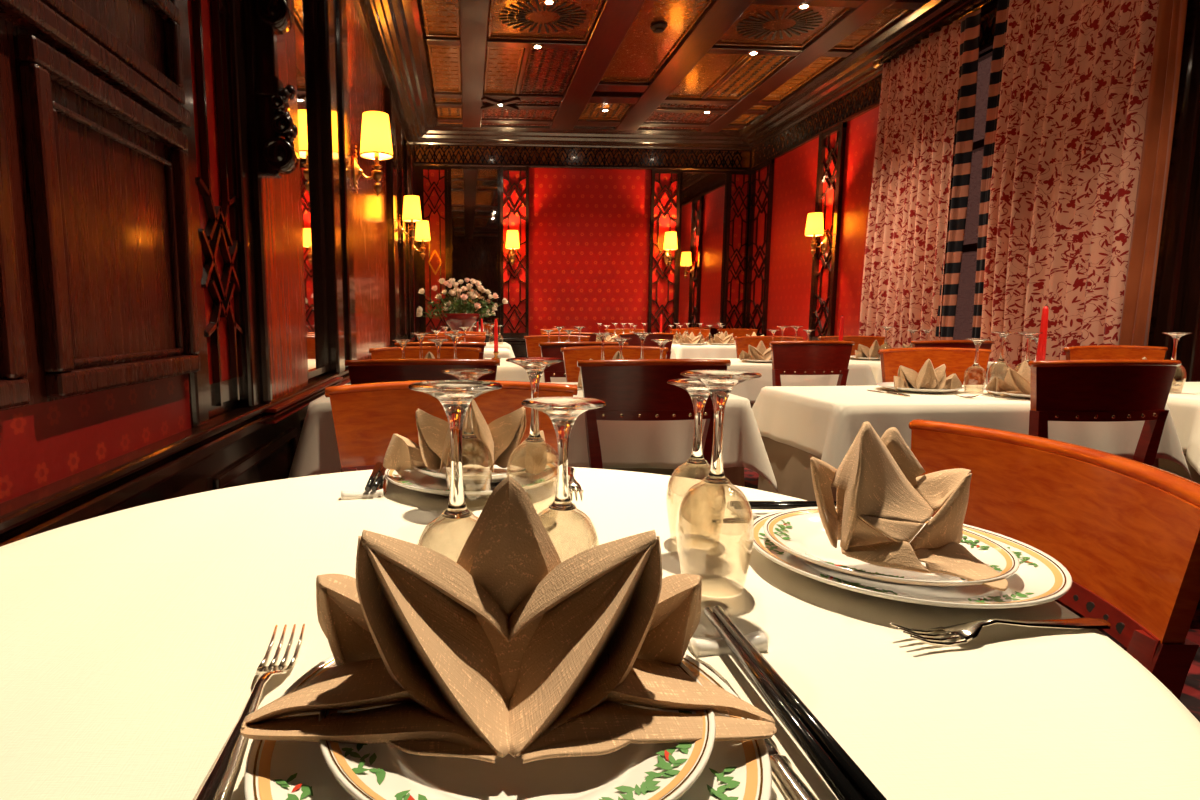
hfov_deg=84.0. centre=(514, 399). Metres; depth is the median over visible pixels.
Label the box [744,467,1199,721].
floor
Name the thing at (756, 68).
ceiling panel
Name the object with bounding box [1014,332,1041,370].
wine glass
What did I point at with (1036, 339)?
wine glass
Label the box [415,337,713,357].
baseboard
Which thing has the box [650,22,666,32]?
smoke detector
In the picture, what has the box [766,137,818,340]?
trim
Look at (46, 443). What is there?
wallpaper
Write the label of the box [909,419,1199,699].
dining chair
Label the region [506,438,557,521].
bowl
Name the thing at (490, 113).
trim
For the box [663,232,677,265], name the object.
wall sconce
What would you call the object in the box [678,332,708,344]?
folded napkin
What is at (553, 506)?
bowl
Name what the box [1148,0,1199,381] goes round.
trim
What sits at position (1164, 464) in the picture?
cloth
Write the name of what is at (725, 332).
folded napkin
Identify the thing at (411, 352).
dining chair
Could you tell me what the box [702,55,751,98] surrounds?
trim
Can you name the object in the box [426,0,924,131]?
ceiling beams
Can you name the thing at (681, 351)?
tablecloth
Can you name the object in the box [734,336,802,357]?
dining chair
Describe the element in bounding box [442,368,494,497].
wine glass
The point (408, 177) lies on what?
trim
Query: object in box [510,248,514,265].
candle
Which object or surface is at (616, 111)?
trim
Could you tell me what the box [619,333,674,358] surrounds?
dining chair
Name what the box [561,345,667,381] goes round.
dining chair
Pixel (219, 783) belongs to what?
fork
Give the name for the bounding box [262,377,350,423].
trim
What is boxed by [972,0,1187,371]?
curtain
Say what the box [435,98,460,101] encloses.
trim
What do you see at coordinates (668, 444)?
tablecloth
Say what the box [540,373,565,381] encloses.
tablecloth
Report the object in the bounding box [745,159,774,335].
trim
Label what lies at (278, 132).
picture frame
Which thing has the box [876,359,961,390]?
folded napkin
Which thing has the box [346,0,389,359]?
trim
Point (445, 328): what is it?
wine glass
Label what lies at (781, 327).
wine glass
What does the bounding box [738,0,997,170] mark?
trim
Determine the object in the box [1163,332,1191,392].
wine glass
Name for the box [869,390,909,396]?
knife
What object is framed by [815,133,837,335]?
trim
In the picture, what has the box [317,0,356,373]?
trim
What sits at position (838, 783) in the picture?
chopstick
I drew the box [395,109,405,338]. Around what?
trim
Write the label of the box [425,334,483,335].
dining chair
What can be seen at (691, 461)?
bowl
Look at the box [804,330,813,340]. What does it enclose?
wine glass
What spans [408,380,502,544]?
wine glass
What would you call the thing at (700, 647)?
chopstick rest
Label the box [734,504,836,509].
chopstick
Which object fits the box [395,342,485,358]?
dining chair
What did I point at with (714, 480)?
bowl
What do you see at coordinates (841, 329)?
candle
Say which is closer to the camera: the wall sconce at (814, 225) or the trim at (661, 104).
the wall sconce at (814, 225)
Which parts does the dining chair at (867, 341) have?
rail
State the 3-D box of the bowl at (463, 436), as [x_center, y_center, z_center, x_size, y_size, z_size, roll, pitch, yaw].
[-0.063,0.095,0.901,0.065,0.093,0.065,-3,8,-21]
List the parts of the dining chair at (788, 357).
leg, rail, rail, backrest, leg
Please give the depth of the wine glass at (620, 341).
2.25 m
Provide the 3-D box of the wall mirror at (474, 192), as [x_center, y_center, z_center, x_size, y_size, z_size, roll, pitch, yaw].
[-0.452,-1.649,7.430,0.560,1.880,0.022,-1,7,-4]
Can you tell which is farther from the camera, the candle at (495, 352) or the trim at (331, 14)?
the candle at (495, 352)
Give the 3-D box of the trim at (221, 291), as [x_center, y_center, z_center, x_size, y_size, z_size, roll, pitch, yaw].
[-0.702,-0.925,1.481,0.028,1.877,0.260,-1,7,-4]
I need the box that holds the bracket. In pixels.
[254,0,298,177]
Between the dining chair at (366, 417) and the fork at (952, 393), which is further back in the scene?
the fork at (952, 393)
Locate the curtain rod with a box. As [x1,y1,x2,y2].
[873,0,987,67]
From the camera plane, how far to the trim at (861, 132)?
5.55 m
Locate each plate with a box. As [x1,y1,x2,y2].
[244,654,771,799]
[318,662,715,799]
[385,462,557,497]
[415,464,525,483]
[711,343,735,344]
[740,358,771,362]
[747,507,1072,608]
[764,507,1019,586]
[850,355,880,359]
[876,382,963,392]
[983,388,1029,398]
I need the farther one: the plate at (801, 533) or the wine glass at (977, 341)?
the wine glass at (977, 341)
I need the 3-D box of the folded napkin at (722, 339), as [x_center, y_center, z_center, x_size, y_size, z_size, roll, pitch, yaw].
[1.950,-0.578,6.179,0.279,0.118,0.123,-1,7,-4]
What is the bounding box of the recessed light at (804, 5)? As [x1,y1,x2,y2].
[798,3,809,9]
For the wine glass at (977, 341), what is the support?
on the tablecloth at (824, 422)
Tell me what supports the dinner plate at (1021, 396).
on the tablecloth at (824, 422)
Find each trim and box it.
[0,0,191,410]
[0,0,200,409]
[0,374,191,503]
[170,0,271,427]
[185,0,244,407]
[262,0,307,397]
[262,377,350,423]
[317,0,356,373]
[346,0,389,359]
[352,0,437,165]
[360,0,413,158]
[384,88,399,346]
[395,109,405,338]
[402,134,407,338]
[404,139,414,338]
[411,164,414,338]
[413,122,751,170]
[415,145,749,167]
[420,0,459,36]
[420,164,449,333]
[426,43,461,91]
[428,250,441,274]
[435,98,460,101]
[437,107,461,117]
[439,122,461,123]
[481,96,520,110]
[481,123,549,125]
[482,109,555,119]
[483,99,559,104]
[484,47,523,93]
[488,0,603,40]
[500,166,528,337]
[515,48,529,93]
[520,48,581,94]
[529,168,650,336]
[579,103,631,119]
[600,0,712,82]
[639,126,701,128]
[645,112,719,122]
[647,168,680,332]
[658,103,730,108]
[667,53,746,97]
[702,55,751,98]
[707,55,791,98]
[714,4,851,47]
[722,128,738,129]
[722,170,751,328]
[731,114,757,123]
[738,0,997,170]
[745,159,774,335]
[750,105,770,108]
[750,168,768,332]
[752,11,995,166]
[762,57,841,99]
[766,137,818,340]
[808,121,846,340]
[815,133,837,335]
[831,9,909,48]
[834,106,878,335]
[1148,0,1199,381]
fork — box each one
[193,624,304,799]
[568,466,582,492]
[890,618,1110,646]
[952,393,1025,399]
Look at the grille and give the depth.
4.62 m
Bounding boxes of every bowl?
[417,509,478,544]
[445,435,492,497]
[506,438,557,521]
[538,503,598,545]
[666,459,725,544]
[676,477,753,591]
[963,365,986,391]
[988,362,1011,383]
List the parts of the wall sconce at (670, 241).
wall plate, lamp shade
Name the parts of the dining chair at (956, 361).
rail, backrest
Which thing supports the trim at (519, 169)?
attached to the wall at (415, 169)
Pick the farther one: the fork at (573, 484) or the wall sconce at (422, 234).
the wall sconce at (422, 234)
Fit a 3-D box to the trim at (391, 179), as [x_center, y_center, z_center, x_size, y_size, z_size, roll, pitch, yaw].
[-0.947,-1.351,5.077,0.060,1.910,0.280,-1,7,-4]
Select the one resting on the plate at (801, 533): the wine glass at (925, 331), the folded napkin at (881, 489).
the folded napkin at (881, 489)
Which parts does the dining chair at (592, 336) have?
rail, backrest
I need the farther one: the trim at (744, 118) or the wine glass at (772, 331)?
the trim at (744, 118)
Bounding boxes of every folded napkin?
[240,476,776,763]
[383,399,557,473]
[424,351,434,358]
[574,351,639,386]
[596,332,617,341]
[673,331,695,341]
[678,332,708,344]
[709,332,735,344]
[716,331,733,338]
[739,341,771,361]
[810,421,1007,590]
[850,340,886,358]
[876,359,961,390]
[986,361,1029,396]
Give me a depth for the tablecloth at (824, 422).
1.98 m
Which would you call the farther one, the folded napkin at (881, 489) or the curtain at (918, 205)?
the curtain at (918, 205)
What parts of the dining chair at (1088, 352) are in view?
rail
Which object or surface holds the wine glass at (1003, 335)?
on the tablecloth at (824, 422)
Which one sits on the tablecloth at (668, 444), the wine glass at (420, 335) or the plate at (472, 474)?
the wine glass at (420, 335)
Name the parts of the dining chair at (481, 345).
rail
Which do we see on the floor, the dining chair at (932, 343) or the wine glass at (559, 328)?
the dining chair at (932, 343)
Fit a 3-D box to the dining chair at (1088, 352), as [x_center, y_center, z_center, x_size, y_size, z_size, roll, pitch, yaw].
[2.533,0.234,2.632,0.446,0.886,0.500,-1,7,-4]
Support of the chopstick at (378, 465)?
on the tablecloth at (134, 641)
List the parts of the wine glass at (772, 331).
stem and foot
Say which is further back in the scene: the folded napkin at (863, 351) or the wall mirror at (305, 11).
the folded napkin at (863, 351)
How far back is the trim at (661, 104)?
6.38 m
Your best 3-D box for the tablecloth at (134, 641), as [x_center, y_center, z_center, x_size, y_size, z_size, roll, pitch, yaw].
[0.002,0.334,0.664,1.182,0.324,1.197,-1,7,-4]
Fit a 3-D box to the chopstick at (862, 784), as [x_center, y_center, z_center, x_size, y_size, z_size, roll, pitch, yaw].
[0.173,0.188,0.421,0.010,0.012,0.238,-1,7,-4]
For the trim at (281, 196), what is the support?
attached to the wall at (214, 411)
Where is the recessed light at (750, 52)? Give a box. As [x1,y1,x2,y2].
[748,51,758,54]
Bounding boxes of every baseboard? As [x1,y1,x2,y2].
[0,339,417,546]
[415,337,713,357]
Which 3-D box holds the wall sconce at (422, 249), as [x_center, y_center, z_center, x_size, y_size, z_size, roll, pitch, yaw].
[-0.930,-1.528,6.663,0.056,0.219,0.056,-1,7,-4]
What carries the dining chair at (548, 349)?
on the floor
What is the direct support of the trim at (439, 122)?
attached to the ceiling
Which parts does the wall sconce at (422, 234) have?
wall plate, lamp shade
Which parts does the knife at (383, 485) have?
blade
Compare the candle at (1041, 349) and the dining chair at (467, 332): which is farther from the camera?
the dining chair at (467, 332)
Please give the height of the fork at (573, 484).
0.014 m
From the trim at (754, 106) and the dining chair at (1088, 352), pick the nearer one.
the dining chair at (1088, 352)
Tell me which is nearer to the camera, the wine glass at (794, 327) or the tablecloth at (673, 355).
the wine glass at (794, 327)
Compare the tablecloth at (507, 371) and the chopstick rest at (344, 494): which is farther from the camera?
the tablecloth at (507, 371)
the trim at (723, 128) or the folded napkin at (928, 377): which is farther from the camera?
the trim at (723, 128)
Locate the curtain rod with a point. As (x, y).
(877, 63)
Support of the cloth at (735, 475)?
on the dining table
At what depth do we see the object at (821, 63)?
5.64 m
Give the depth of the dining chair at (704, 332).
7.20 m
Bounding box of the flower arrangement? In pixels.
[416,278,507,330]
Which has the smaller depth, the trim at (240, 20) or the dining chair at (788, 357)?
the trim at (240, 20)
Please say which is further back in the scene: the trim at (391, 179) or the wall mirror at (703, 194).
the wall mirror at (703, 194)
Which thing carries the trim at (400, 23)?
attached to the wall at (214, 411)
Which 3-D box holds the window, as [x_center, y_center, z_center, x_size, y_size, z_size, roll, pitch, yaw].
[2.999,-1.141,4.320,0.060,2.200,1.700,-1,7,-4]
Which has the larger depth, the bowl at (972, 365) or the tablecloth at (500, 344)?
the tablecloth at (500, 344)
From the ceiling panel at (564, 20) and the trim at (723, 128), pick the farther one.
the trim at (723, 128)
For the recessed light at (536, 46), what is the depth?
4.88 m
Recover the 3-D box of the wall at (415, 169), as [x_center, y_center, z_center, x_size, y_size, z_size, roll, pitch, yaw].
[0.781,-1.478,7.602,4.070,3.060,0.100,-1,7,-4]
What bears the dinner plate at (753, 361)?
on the tablecloth at (859, 374)
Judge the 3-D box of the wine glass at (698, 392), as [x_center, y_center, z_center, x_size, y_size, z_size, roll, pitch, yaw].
[0.204,0.070,0.741,0.071,0.182,0.071,-3,8,-22]
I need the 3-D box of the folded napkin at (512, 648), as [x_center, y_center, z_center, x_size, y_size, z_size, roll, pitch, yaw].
[-0.004,0.115,0.386,0.290,0.123,0.128,-1,7,-4]
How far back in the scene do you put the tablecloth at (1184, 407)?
2.07 m
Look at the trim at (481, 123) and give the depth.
6.97 m
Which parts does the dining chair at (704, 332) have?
rail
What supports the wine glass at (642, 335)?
on the tablecloth at (668, 444)
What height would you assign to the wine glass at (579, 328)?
0.202 m
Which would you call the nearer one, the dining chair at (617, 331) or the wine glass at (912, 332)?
the wine glass at (912, 332)
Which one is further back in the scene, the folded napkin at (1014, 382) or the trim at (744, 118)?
the trim at (744, 118)
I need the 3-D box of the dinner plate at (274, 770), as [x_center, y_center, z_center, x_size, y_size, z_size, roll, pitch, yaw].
[-0.004,0.194,0.381,0.282,0.024,0.282,-6,9,-41]
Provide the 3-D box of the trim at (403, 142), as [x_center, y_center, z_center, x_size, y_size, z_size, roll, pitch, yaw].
[-1.033,-1.473,6.056,0.030,1.910,0.500,-1,7,-4]
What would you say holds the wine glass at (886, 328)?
on the tablecloth at (998, 369)
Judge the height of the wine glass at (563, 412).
0.182 m
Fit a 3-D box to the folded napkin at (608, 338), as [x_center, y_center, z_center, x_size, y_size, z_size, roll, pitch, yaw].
[0.863,-0.569,6.101,0.279,0.118,0.123,-1,7,-4]
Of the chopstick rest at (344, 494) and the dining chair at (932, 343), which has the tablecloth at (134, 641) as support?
the chopstick rest at (344, 494)
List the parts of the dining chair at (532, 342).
rail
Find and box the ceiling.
[459,2,461,98]
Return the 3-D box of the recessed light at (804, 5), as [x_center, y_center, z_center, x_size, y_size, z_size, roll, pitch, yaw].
[1.868,-2.541,4.266,0.076,0.012,0.076,-1,7,-4]
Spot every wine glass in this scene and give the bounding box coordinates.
[392,339,413,358]
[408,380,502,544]
[411,332,430,358]
[428,339,448,358]
[430,330,442,338]
[440,326,451,341]
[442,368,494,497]
[444,333,465,358]
[459,327,470,341]
[506,357,563,521]
[521,397,605,545]
[544,330,553,341]
[554,326,564,341]
[563,330,574,341]
[574,326,585,341]
[592,333,613,359]
[611,338,631,358]
[633,332,652,358]
[651,339,672,358]
[666,379,725,544]
[676,370,761,591]
[767,330,777,348]
[777,326,788,340]
[790,326,802,340]
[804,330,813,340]
[878,326,893,355]
[906,330,918,347]
[922,330,932,340]
[963,338,990,391]
[988,332,1015,383]
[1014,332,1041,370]
[1032,337,1051,360]
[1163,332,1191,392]
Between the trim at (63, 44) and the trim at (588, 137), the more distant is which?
the trim at (588, 137)
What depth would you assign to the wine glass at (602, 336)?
2.16 m
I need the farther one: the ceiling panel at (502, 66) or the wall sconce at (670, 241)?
the wall sconce at (670, 241)
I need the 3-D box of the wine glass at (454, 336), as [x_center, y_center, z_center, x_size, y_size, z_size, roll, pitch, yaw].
[-0.188,-0.107,2.075,0.071,0.202,0.071,-7,10,-42]
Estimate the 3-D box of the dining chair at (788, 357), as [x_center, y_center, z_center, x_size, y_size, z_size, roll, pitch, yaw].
[1.528,0.106,3.667,0.446,0.886,0.500,-1,7,-4]
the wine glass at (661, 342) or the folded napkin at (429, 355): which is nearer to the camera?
the wine glass at (661, 342)
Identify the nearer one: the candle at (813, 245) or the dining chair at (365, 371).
the dining chair at (365, 371)
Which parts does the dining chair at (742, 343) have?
rail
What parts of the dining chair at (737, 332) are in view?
rail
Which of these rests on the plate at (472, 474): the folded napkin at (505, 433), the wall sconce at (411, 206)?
the folded napkin at (505, 433)
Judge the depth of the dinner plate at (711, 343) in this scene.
6.08 m
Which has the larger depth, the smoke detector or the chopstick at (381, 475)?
the smoke detector
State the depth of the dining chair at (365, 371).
1.88 m
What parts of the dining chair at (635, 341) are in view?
backrest, rail, leg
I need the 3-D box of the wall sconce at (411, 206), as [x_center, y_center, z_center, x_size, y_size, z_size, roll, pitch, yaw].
[-0.852,-1.458,5.364,0.192,0.380,0.160,-1,7,-4]
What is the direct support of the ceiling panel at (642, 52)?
attached to the ceiling
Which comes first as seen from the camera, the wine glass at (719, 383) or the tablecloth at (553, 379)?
the wine glass at (719, 383)
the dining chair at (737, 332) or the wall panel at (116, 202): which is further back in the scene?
the dining chair at (737, 332)
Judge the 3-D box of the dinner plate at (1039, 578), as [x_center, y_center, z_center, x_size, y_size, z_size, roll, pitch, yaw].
[0.381,0.159,0.667,0.278,0.024,0.278,-6,9,-41]
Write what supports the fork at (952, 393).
on the tablecloth at (824, 422)
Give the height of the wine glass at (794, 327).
0.202 m
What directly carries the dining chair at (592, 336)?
on the floor
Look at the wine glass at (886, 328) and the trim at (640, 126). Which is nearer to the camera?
the wine glass at (886, 328)
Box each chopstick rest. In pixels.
[341,489,382,498]
[688,631,767,656]
[726,500,756,518]
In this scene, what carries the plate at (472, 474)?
on the dinner plate at (413, 479)
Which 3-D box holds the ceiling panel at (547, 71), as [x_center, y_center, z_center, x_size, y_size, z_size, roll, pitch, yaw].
[0.281,-2.739,5.489,0.398,0.034,1.072,-1,7,-4]
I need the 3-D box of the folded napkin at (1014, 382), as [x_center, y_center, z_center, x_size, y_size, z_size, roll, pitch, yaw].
[1.655,-0.069,2.107,0.261,0.111,0.115,-1,7,-4]
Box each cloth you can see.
[317,467,743,486]
[758,436,1158,500]
[1159,454,1199,483]
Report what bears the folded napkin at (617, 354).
on the dinner plate
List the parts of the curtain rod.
knob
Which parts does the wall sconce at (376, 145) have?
wall plate, lamp shade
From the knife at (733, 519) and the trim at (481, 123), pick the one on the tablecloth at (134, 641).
the knife at (733, 519)
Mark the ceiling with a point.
(459, 2)
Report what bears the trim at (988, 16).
attached to the wall
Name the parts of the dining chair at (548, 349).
leg, rail, backrest, rail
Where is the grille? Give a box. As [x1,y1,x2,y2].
[653,28,663,32]
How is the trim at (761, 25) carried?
attached to the ceiling
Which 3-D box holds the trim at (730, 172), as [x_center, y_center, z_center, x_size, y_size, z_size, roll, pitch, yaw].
[2.562,-1.662,7.633,0.270,1.930,0.050,-1,7,-4]
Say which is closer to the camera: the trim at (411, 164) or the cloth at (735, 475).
the cloth at (735, 475)
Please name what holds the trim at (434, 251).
attached to the wall at (415, 169)
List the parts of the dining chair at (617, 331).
rail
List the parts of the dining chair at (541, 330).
rail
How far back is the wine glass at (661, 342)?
2.11 m
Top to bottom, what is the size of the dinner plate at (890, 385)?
0.018 m
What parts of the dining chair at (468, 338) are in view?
rail, backrest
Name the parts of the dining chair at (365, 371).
rail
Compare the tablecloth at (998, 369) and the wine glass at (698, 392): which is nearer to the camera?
the wine glass at (698, 392)
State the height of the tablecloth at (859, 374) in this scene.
0.286 m
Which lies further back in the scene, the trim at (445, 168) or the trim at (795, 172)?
the trim at (445, 168)
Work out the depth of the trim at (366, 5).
4.69 m
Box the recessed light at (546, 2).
[543,0,554,4]
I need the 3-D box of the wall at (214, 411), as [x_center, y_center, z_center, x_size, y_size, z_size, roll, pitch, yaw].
[-0.854,-0.871,2.709,0.100,3.060,9.700,-1,7,-4]
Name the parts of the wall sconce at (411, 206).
wall plate, lamp shade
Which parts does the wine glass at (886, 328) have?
stem and foot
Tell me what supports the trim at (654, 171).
attached to the wall at (415, 169)
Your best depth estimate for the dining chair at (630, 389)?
1.89 m
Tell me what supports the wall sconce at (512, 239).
attached to the wall at (415, 169)
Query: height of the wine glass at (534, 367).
0.202 m
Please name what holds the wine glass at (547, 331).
on the tablecloth at (553, 379)
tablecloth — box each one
[0,467,1199,799]
[288,382,777,491]
[483,348,512,357]
[484,342,514,357]
[485,358,529,381]
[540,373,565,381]
[670,346,676,358]
[672,342,736,358]
[705,358,876,402]
[752,385,1191,479]
[849,359,1007,384]
[1166,382,1199,474]
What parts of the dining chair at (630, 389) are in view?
leg, rail, backrest, rail, leg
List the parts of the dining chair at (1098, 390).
leg, rail, backrest, rail, leg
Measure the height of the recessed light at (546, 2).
0.012 m
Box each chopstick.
[365,462,381,490]
[371,467,385,490]
[704,607,862,799]
[713,605,886,799]
[730,501,836,506]
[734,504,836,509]
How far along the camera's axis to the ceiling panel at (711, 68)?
5.57 m
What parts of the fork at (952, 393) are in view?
handle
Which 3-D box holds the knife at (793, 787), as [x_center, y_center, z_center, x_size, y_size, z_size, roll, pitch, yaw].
[0.146,0.202,0.384,0.019,0.008,0.210,-1,7,-6]
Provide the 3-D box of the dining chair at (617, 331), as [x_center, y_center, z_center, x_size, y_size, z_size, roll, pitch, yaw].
[1.201,-0.307,6.994,0.446,0.886,0.500,-1,7,-4]
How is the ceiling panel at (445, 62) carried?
attached to the ceiling
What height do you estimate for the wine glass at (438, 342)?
0.182 m
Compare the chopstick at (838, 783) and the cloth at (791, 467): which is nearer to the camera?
the chopstick at (838, 783)
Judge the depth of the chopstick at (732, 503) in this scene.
0.86 m
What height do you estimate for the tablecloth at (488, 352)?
0.286 m
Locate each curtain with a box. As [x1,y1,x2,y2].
[859,8,980,348]
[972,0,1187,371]
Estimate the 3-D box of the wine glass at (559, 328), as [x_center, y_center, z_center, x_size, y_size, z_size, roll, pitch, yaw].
[0.259,-0.329,3.858,0.071,0.202,0.071,4,8,30]
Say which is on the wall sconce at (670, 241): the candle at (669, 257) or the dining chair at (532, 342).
the candle at (669, 257)
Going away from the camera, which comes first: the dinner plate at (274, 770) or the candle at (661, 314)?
the dinner plate at (274, 770)
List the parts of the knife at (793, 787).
blade, handle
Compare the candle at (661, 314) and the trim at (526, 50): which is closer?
the trim at (526, 50)
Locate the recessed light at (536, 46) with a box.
[532,44,542,48]
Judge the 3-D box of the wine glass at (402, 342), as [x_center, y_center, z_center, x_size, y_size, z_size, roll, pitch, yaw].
[-0.360,-0.104,2.133,0.071,0.182,0.071,-3,8,-26]
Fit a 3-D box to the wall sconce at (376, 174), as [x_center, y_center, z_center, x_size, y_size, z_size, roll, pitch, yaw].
[-0.668,-1.097,3.195,0.056,0.219,0.056,-1,7,-4]
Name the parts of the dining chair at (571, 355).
rail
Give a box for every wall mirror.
[293,0,329,378]
[449,166,499,336]
[676,170,727,336]
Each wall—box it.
[208,372,325,418]
[412,166,598,337]
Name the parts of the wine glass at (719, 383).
stem and foot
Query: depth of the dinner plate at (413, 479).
0.97 m
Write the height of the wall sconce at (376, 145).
0.380 m
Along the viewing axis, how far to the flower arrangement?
6.41 m
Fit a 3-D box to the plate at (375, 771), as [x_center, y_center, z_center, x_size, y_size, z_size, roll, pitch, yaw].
[0.001,0.182,0.389,0.224,0.022,0.224,-4,8,-31]
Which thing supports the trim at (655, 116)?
attached to the ceiling
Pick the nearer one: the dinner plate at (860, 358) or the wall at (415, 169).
the dinner plate at (860, 358)
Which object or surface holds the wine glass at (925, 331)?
on the tablecloth at (998, 369)
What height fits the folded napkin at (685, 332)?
0.118 m
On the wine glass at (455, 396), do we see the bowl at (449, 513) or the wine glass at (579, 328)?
the bowl at (449, 513)
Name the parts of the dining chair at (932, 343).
backrest, rail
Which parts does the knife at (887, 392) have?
handle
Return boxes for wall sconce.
[352,111,392,196]
[371,153,382,196]
[398,195,421,244]
[409,220,415,244]
[411,220,430,258]
[420,240,425,258]
[505,230,519,265]
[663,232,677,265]
[804,212,827,256]
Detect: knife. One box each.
[376,463,387,497]
[695,658,817,799]
[712,516,759,521]
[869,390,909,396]
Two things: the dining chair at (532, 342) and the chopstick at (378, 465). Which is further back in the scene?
the dining chair at (532, 342)
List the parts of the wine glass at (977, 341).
stem and foot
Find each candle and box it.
[491,319,500,358]
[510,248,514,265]
[660,314,661,332]
[668,249,672,265]
[810,235,816,256]
[838,315,843,340]
[1036,304,1048,360]
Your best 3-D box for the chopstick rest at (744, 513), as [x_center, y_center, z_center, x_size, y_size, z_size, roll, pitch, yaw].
[0.293,0.142,0.853,0.017,0.010,0.058,-1,7,-4]
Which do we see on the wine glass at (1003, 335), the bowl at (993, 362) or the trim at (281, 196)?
the bowl at (993, 362)
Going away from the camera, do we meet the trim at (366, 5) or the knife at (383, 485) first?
the knife at (383, 485)
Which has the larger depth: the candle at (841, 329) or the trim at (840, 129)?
the trim at (840, 129)
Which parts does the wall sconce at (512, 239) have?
wall plate, lamp shade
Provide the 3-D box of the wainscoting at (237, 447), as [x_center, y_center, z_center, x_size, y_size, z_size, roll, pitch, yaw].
[-0.770,0.276,2.772,0.055,0.768,9.510,-1,7,-4]
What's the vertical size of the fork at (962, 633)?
0.014 m
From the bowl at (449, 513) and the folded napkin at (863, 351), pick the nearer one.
the bowl at (449, 513)
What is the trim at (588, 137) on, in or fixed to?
attached to the wall at (415, 169)
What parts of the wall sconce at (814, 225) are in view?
lamp shade, wall plate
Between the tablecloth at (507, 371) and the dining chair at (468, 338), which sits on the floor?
the dining chair at (468, 338)
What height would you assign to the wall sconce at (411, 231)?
0.219 m
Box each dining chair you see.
[325,380,577,471]
[345,359,499,384]
[369,346,480,358]
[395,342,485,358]
[417,336,485,341]
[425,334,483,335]
[434,331,485,340]
[524,335,589,356]
[539,341,627,381]
[540,329,578,334]
[543,332,596,341]
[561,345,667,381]
[577,359,730,479]
[604,329,643,337]
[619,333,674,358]
[670,329,708,341]
[717,328,757,337]
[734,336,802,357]
[769,341,854,385]
[818,336,884,355]
[878,347,1061,604]
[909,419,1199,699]
[911,340,993,382]
[1028,359,1181,650]
[1063,345,1167,359]
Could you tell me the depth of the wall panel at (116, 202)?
1.06 m
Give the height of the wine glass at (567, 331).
0.182 m
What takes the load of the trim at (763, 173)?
attached to the wall
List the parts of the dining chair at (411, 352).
rail, backrest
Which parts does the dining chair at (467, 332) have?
rail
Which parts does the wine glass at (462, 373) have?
stem and foot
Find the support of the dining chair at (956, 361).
on the floor
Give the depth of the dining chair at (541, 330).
7.10 m
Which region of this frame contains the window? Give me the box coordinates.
[962,49,992,253]
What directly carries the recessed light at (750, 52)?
attached to the ceiling beams

